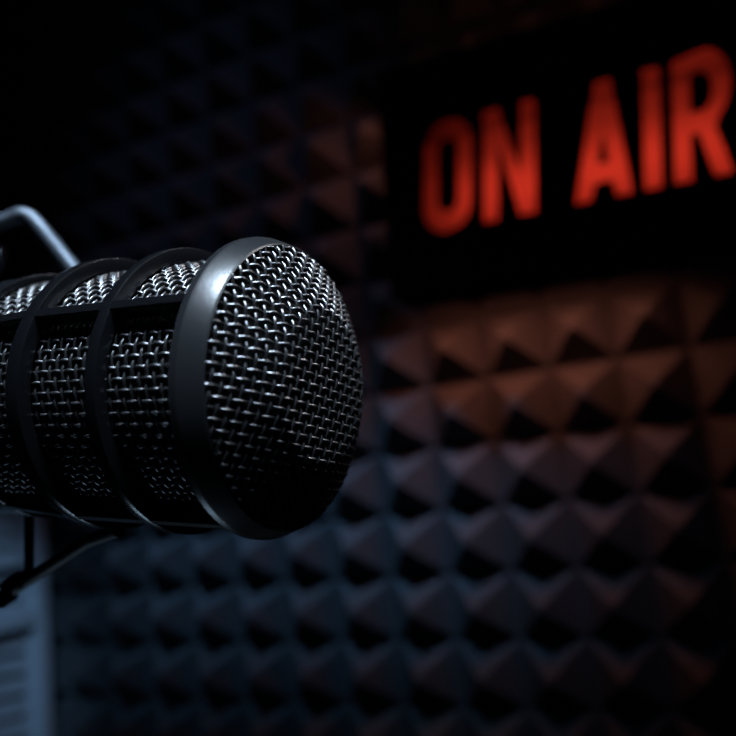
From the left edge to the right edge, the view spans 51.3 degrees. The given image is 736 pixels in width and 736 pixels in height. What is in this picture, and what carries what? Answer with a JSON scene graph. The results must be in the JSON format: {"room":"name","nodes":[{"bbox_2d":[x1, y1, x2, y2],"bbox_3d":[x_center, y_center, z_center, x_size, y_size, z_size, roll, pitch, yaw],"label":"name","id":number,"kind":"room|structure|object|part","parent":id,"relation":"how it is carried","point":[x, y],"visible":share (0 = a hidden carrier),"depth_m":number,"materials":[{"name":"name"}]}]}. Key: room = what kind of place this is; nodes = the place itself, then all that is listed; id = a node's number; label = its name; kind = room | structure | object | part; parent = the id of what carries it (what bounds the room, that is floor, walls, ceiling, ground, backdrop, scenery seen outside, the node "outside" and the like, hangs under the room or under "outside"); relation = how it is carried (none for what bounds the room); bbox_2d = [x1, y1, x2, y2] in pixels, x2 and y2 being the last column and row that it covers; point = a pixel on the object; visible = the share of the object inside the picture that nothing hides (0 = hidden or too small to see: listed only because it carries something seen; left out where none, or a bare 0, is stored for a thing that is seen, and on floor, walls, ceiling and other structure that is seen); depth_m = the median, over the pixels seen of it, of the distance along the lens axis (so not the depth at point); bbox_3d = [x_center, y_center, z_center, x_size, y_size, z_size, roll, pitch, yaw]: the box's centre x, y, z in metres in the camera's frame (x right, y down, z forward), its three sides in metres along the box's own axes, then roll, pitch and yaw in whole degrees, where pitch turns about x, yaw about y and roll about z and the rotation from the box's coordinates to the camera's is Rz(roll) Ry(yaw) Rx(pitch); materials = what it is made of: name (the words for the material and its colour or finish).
{"room":"studio","nodes":[
{"label":"studio","id":0,"kind":"room"},
{"bbox_2d":[0,0,58,704],"bbox_3d":[-0.874,-0.003,-0.243,0.100,2.500,2.400,-10,-10,24],"label":"wall","id":1,"kind":"structure","parent":0,"point":[16,170],"depth_m":0.83,"materials":[{"name":"paint"}]},
{"bbox_2d":[0,513,52,735],"bbox_3d":[-0.349,0.264,0.670,0.026,0.370,0.153,-10,-10,24],"label":"shutter","id":2,"kind":"object","parent":1,"relation":"attached to","point":[25,668],"visible":0.6,"depth_m":0.72,"materials":[{"name":"paint"}]},
{"bbox_3d":[-0.357,0.176,0.684,0.023,0.015,0.127,-10,-10,24],"label":"rail","id":3,"kind":"part","parent":2,"relation":"part of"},
{"bbox_3d":[-0.352,0.231,0.676,0.023,0.015,0.127,-10,-10,24],"label":"rail","id":4,"kind":"part","parent":2,"relation":"part of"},
{"bbox_3d":[0.369,1.078,-0.985,2.608,0.100,2.700,-10,-10,24],"label":"floor","id":5,"kind":"structure","parent":0,"visible":0},
{"bbox_2d":[0,207,124,608],"bbox_3d":[-0.205,0.610,0.206,0.220,1.306,0.405,3,-13,-45],"label":"microphone stand","id":6,"kind":"object","parent":5,"relation":"on","point":[19,581],"visible":0.71,"depth_m":0.22,"materials":[{"name":"metal"}]},
{"bbox_3d":[-0.106,0.067,0.225,0.004,0.005,0.008,-6,-9,0],"label":"knob","id":7,"kind":"part","parent":6,"relation":"part of","materials":[{"name":"black metal"}]},
{"bbox_3d":[-0.135,-0.015,0.277,0.180,0.069,0.044,-12,-11,34],"label":"bent rod","id":8,"kind":"part","parent":6,"relation":"part of","materials":[{"name":"metal"}]},
{"bbox_3d":[-0.134,0.071,0.256,0.026,0.029,0.182,3,-12,-43],"label":"arm","id":9,"kind":"part","parent":6,"relation":"part of","materials":[{"name":"black metal"}]},
{"bbox_2d":[0,237,363,539],"bbox_3d":[-0.075,0.009,0.211,0.152,0.082,0.072,-10,-10,26],"label":"microphone","id":10,"kind":"object","parent":6,"relation":"attached to","point":[222,389],"visible":1,"depth_m":0.17,"materials":[{"name":"metal"}]},
{"bbox_3d":[0.784,-0.068,0.377,2.608,2.500,0.100,-10,-10,24],"label":"wall","id":11,"kind":"structure","parent":0,"visible":0},
{"bbox_2d":[16,0,735,735],"bbox_3d":[0.102,-0.019,0.607,0.976,1.150,0.050,-10,-10,24],"label":"foam","id":12,"kind":"object","parent":11,"relation":"attached to","point":[530,527],"visible":0.66,"depth_m":0.63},
{"bbox_2d":[376,0,735,306],"bbox_3d":[0.144,-0.154,0.547,0.279,0.188,0.043,-10,-10,24],"label":"sign","id":13,"kind":"object","parent":12,"relation":"attached to","point":[600,141],"visible":1,"depth_m":0.53,"materials":[{"name":"black plastic"}]}
]}

